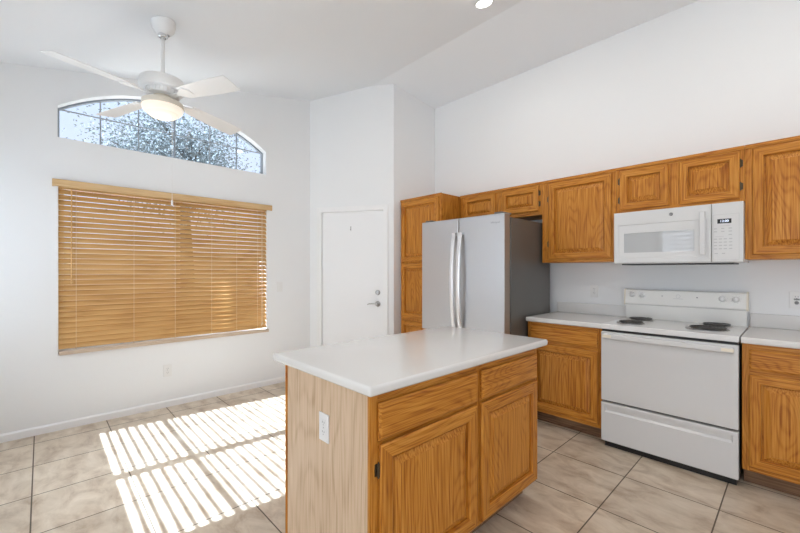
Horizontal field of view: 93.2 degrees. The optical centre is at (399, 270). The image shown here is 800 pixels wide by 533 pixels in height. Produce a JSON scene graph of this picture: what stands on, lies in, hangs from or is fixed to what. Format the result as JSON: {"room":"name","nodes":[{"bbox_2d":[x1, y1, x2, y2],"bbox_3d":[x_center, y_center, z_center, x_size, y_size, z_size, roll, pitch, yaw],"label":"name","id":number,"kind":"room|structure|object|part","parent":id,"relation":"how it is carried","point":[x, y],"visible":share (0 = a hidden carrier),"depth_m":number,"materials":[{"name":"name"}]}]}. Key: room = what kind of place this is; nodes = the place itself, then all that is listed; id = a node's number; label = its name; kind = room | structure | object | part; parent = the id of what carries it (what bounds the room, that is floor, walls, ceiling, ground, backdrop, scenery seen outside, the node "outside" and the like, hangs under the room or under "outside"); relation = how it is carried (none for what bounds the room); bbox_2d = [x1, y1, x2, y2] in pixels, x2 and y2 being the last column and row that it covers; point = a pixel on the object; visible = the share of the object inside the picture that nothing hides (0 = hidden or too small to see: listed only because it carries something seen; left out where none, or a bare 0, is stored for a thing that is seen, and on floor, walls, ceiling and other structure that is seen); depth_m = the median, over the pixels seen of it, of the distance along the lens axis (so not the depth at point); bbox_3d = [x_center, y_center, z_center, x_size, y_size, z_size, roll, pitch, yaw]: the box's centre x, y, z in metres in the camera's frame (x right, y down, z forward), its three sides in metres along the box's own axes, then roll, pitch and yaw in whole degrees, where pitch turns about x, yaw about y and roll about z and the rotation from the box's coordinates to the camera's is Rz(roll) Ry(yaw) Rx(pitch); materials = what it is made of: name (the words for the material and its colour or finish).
{"room":"kitchen","nodes":[
{"label":"kitchen","id":0,"kind":"room"},
{"bbox_2d":[0,62,309,433],"bbox_3d":[-2.315,-0.400,3.702,3.538,3.628,0.150,0,0,-43],"label":"wall","id":1,"kind":"structure","parent":0,"point":[39,386],"depth_m":3.35,"materials":[{"name":"white paint"}]},
{"bbox_2d":[0,376,284,442],"bbox_3d":[-2.276,1.282,3.628,3.167,0.064,0.012,0,0,-43],"label":"baseboard","id":2,"kind":"structure","parent":1,"relation":"attached to","point":[25,433],"depth_m":3.43,"materials":[{"name":"white"}]},
{"bbox_2d":[58,99,262,173],"bbox_3d":[-2.253,-1.380,3.804,1.772,0.548,0.037,0,0,-43],"label":"window","id":3,"kind":"structure","parent":1,"relation":"in","point":[174,134],"depth_m":3.58,"materials":[{"name":"grey plastic"}]},
{"bbox_2d":[58,189,263,350],"bbox_3d":[-2.243,-0.019,3.805,1.785,1.433,0.040,0,0,-43],"label":"window","id":4,"kind":"structure","parent":1,"relation":"in","point":[62,189],"depth_m":3.58,"materials":[{"name":"white"}]},
{"bbox_2d":[52,178,271,355],"bbox_3d":[-2.179,-0.030,3.748,1.871,1.452,0.081,0,0,-43],"label":"window blind","id":5,"kind":"object","parent":4,"relation":"attached to","point":[196,315],"visible":1,"depth_m":3.60,"materials":[{"name":"brown wood"}]},
{"bbox_3d":[-2.170,0.680,3.740,1.793,0.032,0.054,0,0,-43],"label":"rail","id":6,"kind":"part","parent":5,"relation":"part of","materials":[{"name":"brown wood"}]},
{"bbox_3d":[-1.625,-0.004,4.291,0.002,1.364,0.041,0,0,-43],"label":"ladder cord","id":7,"kind":"part","parent":5,"relation":"part of","materials":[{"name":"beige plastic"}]},
{"bbox_3d":[-1.568,-0.031,4.298,0.026,1.300,0.014,0,0,-43],"label":"lift cord","id":8,"kind":"part","parent":5,"relation":"part of","materials":[{"name":"beige fabric"}]},
{"bbox_2d":[163,364,171,376],"bbox_3d":[-2.248,0.963,3.657,0.070,0.115,0.007,0,0,-43],"label":"wall outlet","id":9,"kind":"object","parent":1,"relation":"attached to","point":[167,369],"visible":1,"depth_m":3.65,"materials":[{"name":"white plastic"}]},
{"bbox_2d":[277,282,282,291],"bbox_3d":[-1.412,0.188,4.444,0.070,0.115,0.016,0,0,-43],"label":"light switch","id":10,"kind":"object","parent":1,"relation":"attached to","point":[279,284],"visible":1,"depth_m":4.44,"materials":[{"name":"white plastic"}]},
{"bbox_2d":[0,0,697,108],"bbox_3d":[0.572,-1.966,1.649,4.640,0.940,7.104,0,0,-43],"label":"ceiling","id":11,"kind":"structure","parent":0,"point":[440,53],"depth_m":3.19,"materials":[{"name":"white paint"}]},
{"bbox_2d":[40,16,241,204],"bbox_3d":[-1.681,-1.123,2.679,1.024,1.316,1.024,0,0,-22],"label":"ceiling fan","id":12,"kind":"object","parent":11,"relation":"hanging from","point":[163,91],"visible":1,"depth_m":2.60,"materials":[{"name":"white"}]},
{"bbox_3d":[-1.850,-1.213,2.281,0.142,0.052,0.455,0,0,23],"label":"blade","id":13,"kind":"part","parent":12,"relation":"part of","materials":[{"name":"white"}]},
{"bbox_3d":[-2.079,-1.213,2.848,0.455,0.052,0.142,0,0,23],"label":"blade","id":14,"kind":"part","parent":12,"relation":"part of","materials":[{"name":"white"}]},
{"bbox_3d":[-1.681,-1.121,2.679,0.256,0.085,0.256,0,0,-43],"label":"lamp shade","id":15,"kind":"part","parent":12,"relation":"part of","materials":[{"name":"beige glass"}]},
{"bbox_3d":[-1.282,-1.213,2.510,0.455,0.052,0.142,0,0,23],"label":"blade","id":16,"kind":"part","parent":12,"relation":"part of","materials":[{"name":"white"}]},
{"bbox_3d":[-1.511,-1.213,3.077,0.142,0.052,0.455,0,0,23],"label":"blade","id":17,"kind":"part","parent":12,"relation":"part of","materials":[{"name":"white"}]},
{"bbox_2d":[474,0,493,8],"bbox_3d":[0.675,-2.150,3.037,0.153,0.034,0.156,0,0,-43],"label":"recessed light","id":18,"kind":"object","parent":11,"relation":"in","point":[480,4],"visible":1,"depth_m":3.04,"materials":[{"name":"white"}]},
{"bbox_2d":[310,84,393,347],"bbox_3d":[-0.592,-0.416,4.638,1.114,3.660,0.120,0,0,16],"label":"wall","id":19,"kind":"structure","parent":0,"point":[352,132],"depth_m":4.58,"materials":[{"name":"white paint"}]},
{"bbox_2d":[317,204,387,345],"bbox_3d":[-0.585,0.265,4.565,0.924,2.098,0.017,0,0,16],"label":"trim","id":20,"kind":"structure","parent":19,"relation":"attached to","point":[384,207],"depth_m":4.57,"materials":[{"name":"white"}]},
{"bbox_2d":[323,211,382,345],"bbox_3d":[-0.585,0.296,4.580,0.809,2.020,0.098,0,0,16],"label":"door","id":21,"kind":"structure","parent":19,"relation":"in","point":[352,241],"depth_m":4.59,"materials":[{"name":"white paint"}]},
{"bbox_2d":[0,382,799,532],"bbox_3d":[-0.364,1.364,0.761,7.220,0.100,7.104,0,0,-43],"label":"floor","id":22,"kind":"structure","parent":0,"point":[214,464],"depth_m":2.31,"materials":[{"name":"tile"}]},
{"bbox_2d":[285,349,536,532],"bbox_3d":[0.129,0.875,1.987,1.242,0.878,0.651,0,0,-43],"label":"kitchen island","id":23,"kind":"object","parent":22,"relation":"on","point":[448,453],"visible":0.9,"depth_m":1.60,"materials":[{"name":"brown wood"}]},
{"bbox_3d":[-0.536,0.875,1.794,0.012,0.878,0.014,0,0,-43],"label":"corner trim","id":24,"kind":"part","parent":23,"relation":"part of","materials":[{"name":"brown wood"}]},
{"bbox_2d":[319,411,328,443],"bbox_3d":[-0.312,0.642,1.552,0.007,0.115,0.070,0,0,-43],"label":"wall outlet","id":25,"kind":"object","parent":23,"relation":"attached to","point":[323,418],"visible":1,"depth_m":1.55,"materials":[{"name":"white plastic"}]},
{"bbox_2d":[321,418,325,426],"bbox_3d":[-0.314,0.623,1.550,0.002,0.028,0.034,0,0,-43],"label":"receptacle","id":26,"kind":"object","parent":25,"relation":"attached to","point":[323,420],"depth_m":1.55,"materials":[{"name":"grey plastic"}]},
{"bbox_2d":[321,428,325,436],"bbox_3d":[-0.314,0.661,1.550,0.002,0.028,0.034,0,0,-43],"label":"receptacle","id":27,"kind":"object","parent":25,"relation":"attached to","point":[323,430],"depth_m":1.55,"materials":[{"name":"grey plastic"}]},
{"bbox_3d":[-0.321,0.875,1.572,0.006,0.878,0.606,0,0,-43],"label":"panel","id":28,"kind":"part","parent":23,"relation":"part of","materials":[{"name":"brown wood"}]},
{"bbox_3d":[-0.109,0.823,1.348,0.007,0.772,0.014,0,0,-43],"label":"corner trim","id":29,"kind":"part","parent":23,"relation":"part of","materials":[{"name":"brown wood"}]},
{"bbox_2d":[273,326,547,396],"bbox_3d":[0.123,0.417,2.026,1.337,0.037,0.755,0,0,-43],"label":"island countertop","id":30,"kind":"structure","parent":23,"relation":"on","point":[370,367],"depth_m":1.76,"materials":[{"name":"white laminate"}]},
{"bbox_3d":[0.137,0.458,1.571,0.602,0.041,0.001,0,0,-43],"label":"rail","id":31,"kind":"part","parent":23,"relation":"part of","materials":[{"name":"brown wood"}]},
{"bbox_3d":[0.137,0.618,1.571,0.602,0.024,0.001,0,0,-43],"label":"rail","id":32,"kind":"part","parent":23,"relation":"part of","materials":[{"name":"brown wood"}]},
{"bbox_3d":[0.142,0.542,1.563,0.601,0.136,0.018,0,0,-43],"label":"drawer","id":33,"kind":"part","parent":23,"relation":"part of","materials":[{"name":"brown wood"}]},
{"bbox_3d":[0.140,0.909,1.565,0.594,0.566,0.023,0,0,-43],"label":"door","id":34,"kind":"part","parent":23,"relation":"part of","materials":[{"name":"brown wood"}]},
{"bbox_3d":[0.139,0.909,1.566,0.472,0.444,0.022,0,0,-43],"label":"panel","id":35,"kind":"part","parent":23,"relation":"part of","materials":[{"name":"brown wood"}]},
{"bbox_3d":[0.573,0.458,1.985,0.537,0.041,0.001,0,0,-43],"label":"rail","id":36,"kind":"part","parent":23,"relation":"part of","materials":[{"name":"brown wood"}]},
{"bbox_3d":[0.573,0.618,1.985,0.537,0.024,0.001,0,0,-43],"label":"rail","id":37,"kind":"part","parent":23,"relation":"part of","materials":[{"name":"brown wood"}]},
{"bbox_3d":[0.585,0.542,1.984,0.547,0.136,0.018,0,0,-43],"label":"drawer","id":38,"kind":"part","parent":23,"relation":"part of","materials":[{"name":"brown wood"}]},
{"bbox_3d":[0.583,0.909,1.984,0.549,0.566,0.023,0,0,-43],"label":"door","id":39,"kind":"part","parent":23,"relation":"part of","materials":[{"name":"brown wood"}]},
{"bbox_3d":[0.581,0.909,1.986,0.427,0.444,0.022,0,0,-43],"label":"panel","id":40,"kind":"part","parent":23,"relation":"part of","materials":[{"name":"brown wood"}]},
{"bbox_2d":[400,192,459,332],"bbox_3d":[0.448,0.239,4.461,0.645,2.149,0.631,0,0,-43],"label":"pantry cabinet","id":41,"kind":"object","parent":22,"relation":"on","point":[441,206],"visible":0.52,"depth_m":4.29,"materials":[{"name":"brown wood"}]},
{"bbox_3d":[0.217,0.880,4.253,0.023,0.617,0.572,0,0,-43],"label":"door","id":42,"kind":"part","parent":41,"relation":"part of","materials":[{"name":"brown wood"}]},
{"bbox_3d":[0.217,0.229,4.253,0.023,0.626,0.572,0,0,-43],"label":"door","id":43,"kind":"part","parent":41,"relation":"part of","materials":[{"name":"brown wood"}]},
{"bbox_3d":[0.218,0.229,4.255,0.022,0.518,0.464,0,0,-43],"label":"panel","id":44,"kind":"part","parent":41,"relation":"part of","materials":[{"name":"brown wood"}]},
{"bbox_3d":[0.218,0.880,4.255,0.022,0.509,0.464,0,0,-43],"label":"panel","id":45,"kind":"part","parent":41,"relation":"part of","materials":[{"name":"brown wood"}]},
{"bbox_3d":[0.217,-0.456,4.253,0.023,0.689,0.572,0,0,-43],"label":"door","id":46,"kind":"part","parent":41,"relation":"part of","materials":[{"name":"brown wood"}]},
{"bbox_3d":[0.218,-0.456,4.255,0.022,0.581,0.464,0,0,-43],"label":"panel","id":47,"kind":"part","parent":41,"relation":"part of","materials":[{"name":"brown wood"}]},
{"bbox_3d":[0.225,-0.824,4.250,0.008,0.023,0.631,0,0,-43],"label":"moulding","id":48,"kind":"part","parent":41,"relation":"part of","materials":[{"name":"brown wood"}]},
{"bbox_2d":[422,211,549,336],"bbox_3d":[0.814,0.408,3.710,0.900,1.812,0.930,0,0,-43],"label":"refrigerator","id":49,"kind":"object","parent":22,"relation":"on","point":[484,272],"visible":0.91,"depth_m":3.37,"materials":[{"name":"grey metal"}]},
{"bbox_3d":[0.408,0.046,3.653,0.091,1.055,0.455,0,0,-43],"label":"door","id":50,"kind":"part","parent":49,"relation":"part of","materials":[{"name":"silver metal"}]},
{"bbox_3d":[0.484,0.093,3.455,0.071,0.882,0.038,0,0,-43],"label":"handle","id":51,"kind":"part","parent":49,"relation":"part of","materials":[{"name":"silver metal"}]},
{"bbox_3d":[0.534,0.093,3.403,0.071,0.882,0.038,0,0,-43],"label":"handle","id":52,"kind":"part","parent":49,"relation":"part of","materials":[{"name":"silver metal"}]},
{"bbox_3d":[0.731,0.046,3.312,0.091,1.055,0.467,0,0,-43],"label":"door","id":53,"kind":"part","parent":49,"relation":"part of","materials":[{"name":"silver metal"}]},
{"bbox_2d":[528,321,602,437],"bbox_3d":[1.551,0.876,3.312,0.628,0.876,0.610,0,0,-43],"label":"base cabinet","id":54,"kind":"object","parent":22,"relation":"on","point":[568,378],"visible":0.67,"depth_m":3.06,"materials":[{"name":"brown wood"}]},
{"bbox_3d":[1.329,0.532,3.103,0.018,0.120,0.552,0,0,-43],"label":"drawer","id":55,"kind":"part","parent":54,"relation":"part of","materials":[{"name":"brown wood"}]},
{"bbox_3d":[1.332,0.899,3.106,0.022,0.447,0.444,0,0,-43],"label":"panel","id":56,"kind":"part","parent":54,"relation":"part of","materials":[{"name":"brown wood"}]},
{"bbox_3d":[1.337,0.458,3.109,0.001,0.037,0.540,0,0,-43],"label":"rail","id":57,"kind":"part","parent":54,"relation":"part of","materials":[{"name":"brown wood"}]},
{"bbox_3d":[1.331,0.899,3.105,0.023,0.555,0.552,0,0,-43],"label":"door","id":58,"kind":"part","parent":54,"relation":"part of","materials":[{"name":"brown wood"}]},
{"bbox_3d":[1.337,1.190,3.109,0.001,0.036,0.540,0,0,-43],"label":"rail","id":59,"kind":"part","parent":54,"relation":"part of","materials":[{"name":"brown wood"}]},
{"bbox_3d":[1.337,0.607,3.109,0.001,0.038,0.540,0,0,-43],"label":"rail","id":60,"kind":"part","parent":54,"relation":"part of","materials":[{"name":"brown wood"}]},
{"bbox_2d":[526,302,625,328],"bbox_3d":[1.544,0.371,3.305,0.646,0.134,0.610,0,0,-43],"label":"countertop","id":61,"kind":"structure","parent":54,"relation":"on","point":[568,313],"depth_m":3.33,"materials":[{"name":"white laminate"}]},
{"bbox_2d":[601,288,748,484],"bbox_3d":[2.002,0.733,2.777,0.672,1.162,0.786,0,0,-43],"label":"stove","id":62,"kind":"object","parent":22,"relation":"on","point":[671,368],"visible":0.99,"depth_m":2.58,"materials":[{"name":"white metal"}]},
{"bbox_3d":[1.769,0.483,2.557,0.026,0.038,0.738,0,0,-43],"label":"handle","id":63,"kind":"part","parent":62,"relation":"part of","materials":[{"name":"white ceramic"}]},
{"bbox_3d":[1.796,1.125,2.582,0.040,0.288,0.774,0,0,-43],"label":"storage drawer","id":64,"kind":"part","parent":62,"relation":"part of","materials":[{"name":"white metal"}]},
{"bbox_3d":[1.796,0.710,2.582,0.040,0.515,0.774,0,0,-43],"label":"oven door","id":65,"kind":"part","parent":62,"relation":"part of","materials":[{"name":"white metal"}]},
{"bbox_2d":[601,317,747,341],"bbox_3d":[2.004,0.407,2.780,0.614,0.055,0.780,0,0,-43],"label":"cooktop","id":66,"kind":"object","parent":62,"relation":"in","point":[696,329],"depth_m":2.67,"materials":[{"name":"white metal"}]},
{"bbox_3d":[2.364,0.206,2.774,0.027,0.046,0.046,0,0,-43],"label":"knob","id":67,"kind":"part","parent":62,"relation":"part of","materials":[{"name":"white plastic"}]},
{"bbox_3d":[2.415,0.206,2.719,0.027,0.046,0.046,0,0,-43],"label":"knob","id":68,"kind":"part","parent":62,"relation":"part of","materials":[{"name":"white plastic"}]},
{"bbox_2d":[742,343,799,496],"bbox_3d":[2.515,0.876,2.296,0.628,0.876,0.608,0,0,-43],"label":"base cabinet","id":69,"kind":"object","parent":22,"relation":"on","point":[770,374],"visible":0.89,"depth_m":2.22,"materials":[{"name":"brown wood"}]},
{"bbox_2d":[741,313,799,348],"bbox_3d":[2.508,0.371,2.290,0.646,0.134,0.610,0,0,-43],"label":"countertop","id":70,"kind":"structure","parent":69,"relation":"on","point":[764,329],"depth_m":2.50,"materials":[{"name":"white laminate"}]},
{"bbox_3d":[2.292,0.532,2.089,0.018,0.120,0.535,0,0,-43],"label":"drawer","id":71,"kind":"part","parent":69,"relation":"part of","materials":[{"name":"brown wood"}]},
{"bbox_3d":[2.293,0.899,2.090,0.023,0.555,0.535,0,0,-43],"label":"door","id":72,"kind":"part","parent":69,"relation":"part of","materials":[{"name":"brown wood"}]},
{"bbox_3d":[2.301,0.458,2.093,0.001,0.037,0.538,0,0,-43],"label":"rail","id":73,"kind":"part","parent":69,"relation":"part of","materials":[{"name":"brown wood"}]},
{"bbox_3d":[2.301,0.607,2.093,0.001,0.038,0.538,0,0,-43],"label":"rail","id":74,"kind":"part","parent":69,"relation":"part of","materials":[{"name":"brown wood"}]},
{"bbox_3d":[2.301,1.190,2.093,0.001,0.036,0.538,0,0,-43],"label":"rail","id":75,"kind":"part","parent":69,"relation":"part of","materials":[{"name":"brown wood"}]},
{"bbox_3d":[2.295,0.899,2.091,0.022,0.447,0.427,0,0,-43],"label":"panel","id":76,"kind":"part","parent":69,"relation":"part of","materials":[{"name":"brown wood"}]},
{"bbox_2d":[394,84,434,333],"bbox_3d":[0.203,-0.408,4.772,0.876,3.644,0.120,0,0,-43],"label":"wall","id":77,"kind":"structure","parent":0,"point":[414,120],"depth_m":4.59,"materials":[{"name":"white paint"}]},
{"bbox_2d":[435,0,799,327],"bbox_3d":[2.535,-0.374,2.841,0.150,3.575,6.132,0,0,-43],"label":"wall","id":78,"kind":"structure","parent":0,"point":[700,76],"depth_m":3.20,"materials":[{"name":"white paint"}]},
{"bbox_2d":[460,182,541,220],"bbox_3d":[1.111,-0.681,3.983,0.341,0.307,0.951,0,0,-43],"label":"upper cabinet","id":79,"kind":"object","parent":78,"relation":"attached to","point":[524,202],"visible":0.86,"depth_m":3.78,"materials":[{"name":"brown wood"}]},
{"bbox_3d":[0.843,-0.677,4.034,0.023,0.246,0.406,0,0,-43],"label":"door","id":80,"kind":"part","parent":79,"relation":"part of","materials":[{"name":"brown wood"}]},
{"bbox_3d":[0.845,-0.677,4.035,0.022,0.138,0.298,0,0,-43],"label":"panel","id":81,"kind":"part","parent":79,"relation":"part of","materials":[{"name":"brown wood"}]},
{"bbox_3d":[1.001,-0.803,3.878,0.001,0.015,0.892,0,0,-43],"label":"rail","id":82,"kind":"part","parent":79,"relation":"part of","materials":[{"name":"brown wood"}]},
{"bbox_3d":[0.999,-0.824,3.876,0.008,0.023,0.950,0,0,-43],"label":"moulding","id":83,"kind":"part","parent":79,"relation":"part of","materials":[{"name":"brown wood"}]},
{"bbox_3d":[1.166,-0.682,3.694,0.023,0.236,0.393,0,0,-43],"label":"door","id":84,"kind":"part","parent":79,"relation":"part of","materials":[{"name":"brown wood"}]},
{"bbox_3d":[1.168,-0.682,3.695,0.022,0.128,0.285,0,0,-43],"label":"panel","id":85,"kind":"part","parent":79,"relation":"part of","materials":[{"name":"brown wood"}]},
{"bbox_3d":[1.001,-0.543,3.878,0.001,0.029,0.892,0,0,-43],"label":"rail","id":86,"kind":"part","parent":79,"relation":"part of","materials":[{"name":"brown wood"}]},
{"bbox_2d":[542,168,616,262],"bbox_3d":[1.655,-0.456,3.410,0.341,0.758,0.627,0,0,-43],"label":"upper cabinet","id":87,"kind":"object","parent":78,"relation":"attached to","point":[578,211],"visible":0.98,"depth_m":3.28,"materials":[{"name":"brown wood"}]},
{"bbox_3d":[1.545,-0.803,3.305,0.001,0.015,0.568,0,0,-43],"label":"rail","id":88,"kind":"part","parent":87,"relation":"part of","materials":[{"name":"brown wood"}]},
{"bbox_3d":[1.545,-0.094,3.305,0.001,0.032,0.568,0,0,-43],"label":"rail","id":89,"kind":"part","parent":87,"relation":"part of","materials":[{"name":"brown wood"}]},
{"bbox_3d":[1.542,-0.824,3.303,0.008,0.023,0.626,0,0,-43],"label":"moulding","id":90,"kind":"part","parent":87,"relation":"part of","materials":[{"name":"brown wood"}]},
{"bbox_3d":[1.552,-0.453,3.290,0.022,0.586,0.420,0,0,-43],"label":"panel","id":91,"kind":"part","parent":87,"relation":"part of","materials":[{"name":"brown wood"}]},
{"bbox_2d":[557,302,625,316],"bbox_3d":[1.772,0.352,3.521,0.019,0.096,0.610,0,0,-43],"label":"backsplash","id":92,"kind":"structure","parent":78,"relation":"attached to","point":[586,308],"depth_m":3.50,"materials":[{"name":"white laminate"}]},
{"bbox_2d":[590,285,597,296],"bbox_3d":[1.800,0.185,3.501,0.007,0.115,0.070,0,0,-43],"label":"wall outlet","id":93,"kind":"object","parent":78,"relation":"attached to","point":[593,288],"visible":1,"depth_m":3.50,"materials":[{"name":"white plastic"}]},
{"bbox_2d":[616,145,744,212],"bbox_3d":[2.138,-0.649,2.901,0.341,0.371,0.774,0,0,-43],"label":"upper cabinet","id":94,"kind":"object","parent":78,"relation":"attached to","point":[717,176],"visible":0.94,"depth_m":2.74,"materials":[{"name":"brown wood"}]},
{"bbox_3d":[1.889,-0.644,2.934,0.022,0.204,0.220,0,0,-43],"label":"panel","id":95,"kind":"part","parent":94,"relation":"part of","materials":[{"name":"brown wood"}]},
{"bbox_3d":[1.888,-0.644,2.933,0.023,0.312,0.328,0,0,-43],"label":"door","id":96,"kind":"part","parent":94,"relation":"part of","materials":[{"name":"brown wood"}]},
{"bbox_3d":[2.028,-0.803,2.796,0.001,0.015,0.715,0,0,-43],"label":"rail","id":97,"kind":"part","parent":94,"relation":"part of","materials":[{"name":"brown wood"}]},
{"bbox_3d":[2.028,-0.478,2.796,0.001,0.027,0.715,0,0,-43],"label":"rail","id":98,"kind":"part","parent":94,"relation":"part of","materials":[{"name":"brown wood"}]},
{"bbox_3d":[2.025,-0.824,2.794,0.008,0.023,0.773,0,0,-43],"label":"moulding","id":99,"kind":"part","parent":94,"relation":"part of","materials":[{"name":"brown wood"}]},
{"bbox_2d":[614,201,748,264],"bbox_3d":[2.107,-0.254,2.869,0.430,0.414,0.769,0,0,-43],"label":"microwave","id":100,"kind":"object","parent":94,"relation":"attached to","point":[708,234],"visible":1,"depth_m":2.70,"materials":[{"name":"white plastic"}]},
{"bbox_3d":[1.929,-0.260,2.813,0.027,0.398,0.606,0,0,-43],"label":"door","id":101,"kind":"part","parent":100,"relation":"part of","materials":[{"name":"white plastic"}]},
{"bbox_3d":[2.084,-0.259,2.605,0.034,0.298,0.030,0,0,-43],"label":"handle","id":102,"kind":"part","parent":100,"relation":"part of","materials":[{"name":"white plastic"}]},
{"bbox_3d":[2.194,-0.260,2.533,0.027,0.398,0.160,0,0,-43],"label":"control panel","id":103,"kind":"part","parent":100,"relation":"part of","materials":[{"name":"white plastic"}]},
{"bbox_3d":[2.160,-0.643,2.650,0.022,0.206,0.223,0,0,-43],"label":"panel","id":104,"kind":"part","parent":94,"relation":"part of","materials":[{"name":"brown wood"}]},
{"bbox_3d":[2.158,-0.643,2.648,0.023,0.314,0.331,0,0,-43],"label":"door","id":105,"kind":"part","parent":94,"relation":"part of","materials":[{"name":"brown wood"}]},
{"bbox_2d":[745,135,799,259],"bbox_3d":[2.617,-0.456,2.397,0.341,0.758,0.614,0,0,-43],"label":"upper cabinet","id":106,"kind":"object","parent":78,"relation":"attached to","point":[772,168],"visible":1,"depth_m":2.41,"materials":[{"name":"brown wood"}]},
{"bbox_3d":[2.504,-0.824,2.290,0.008,0.023,0.613,0,0,-43],"label":"moulding","id":107,"kind":"part","parent":106,"relation":"part of","materials":[{"name":"brown wood"}]},
{"bbox_3d":[2.506,-0.803,2.292,0.001,0.015,0.555,0,0,-43],"label":"rail","id":108,"kind":"part","parent":106,"relation":"part of","materials":[{"name":"brown wood"}]},
{"bbox_3d":[2.506,-0.094,2.292,0.001,0.032,0.555,0,0,-43],"label":"rail","id":109,"kind":"part","parent":106,"relation":"part of","materials":[{"name":"brown wood"}]},
{"bbox_3d":[2.500,-0.453,2.291,0.022,0.586,0.425,0,0,-43],"label":"panel","id":110,"kind":"part","parent":106,"relation":"part of","materials":[{"name":"brown wood"}]},
{"bbox_2d":[750,313,799,329],"bbox_3d":[2.735,0.352,2.506,0.019,0.096,0.610,0,0,-43],"label":"backsplash","id":111,"kind":"structure","parent":78,"relation":"attached to","point":[789,322],"depth_m":2.63,"materials":[{"name":"white laminate"}]},
{"bbox_2d":[789,291,799,308],"bbox_3d":[2.690,0.197,2.563,0.007,0.115,0.070,0,0,-43],"label":"wall outlet","id":112,"kind":"object","parent":78,"relation":"attached to","point":[793,295],"visible":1,"depth_m":2.57,"materials":[{"name":"white plastic"}]},
{"label":"outside","id":113,"kind":"structure","parent":0,"visible":0},
{"bbox_3d":[-6.195,1.524,6.529,50.000,0.180,42.000,0,0,-43],"label":"ground","id":114,"kind":"structure","parent":113,"visible":0},
{"bbox_2d":[62,102,259,300],"bbox_3d":[-4.236,-1.067,7.341,3.690,5.020,3.318,0,0,-8],"label":"tree","id":115,"kind":"object","parent":114,"relation":"on","point":[190,150],"visible":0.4,"depth_m":6.84,"materials":[{"name":"grey plant"}]},
{"bbox_2d":[64,253,258,311],"bbox_3d":[-6.915,0.499,8.740,30.000,1.870,0.200,0,0,-43],"label":"wall","id":116,"kind":"structure","parent":114,"relation":"on","point":[70,253],"depth_m":9.59,"materials":[{"name":"beige"}]}
]}

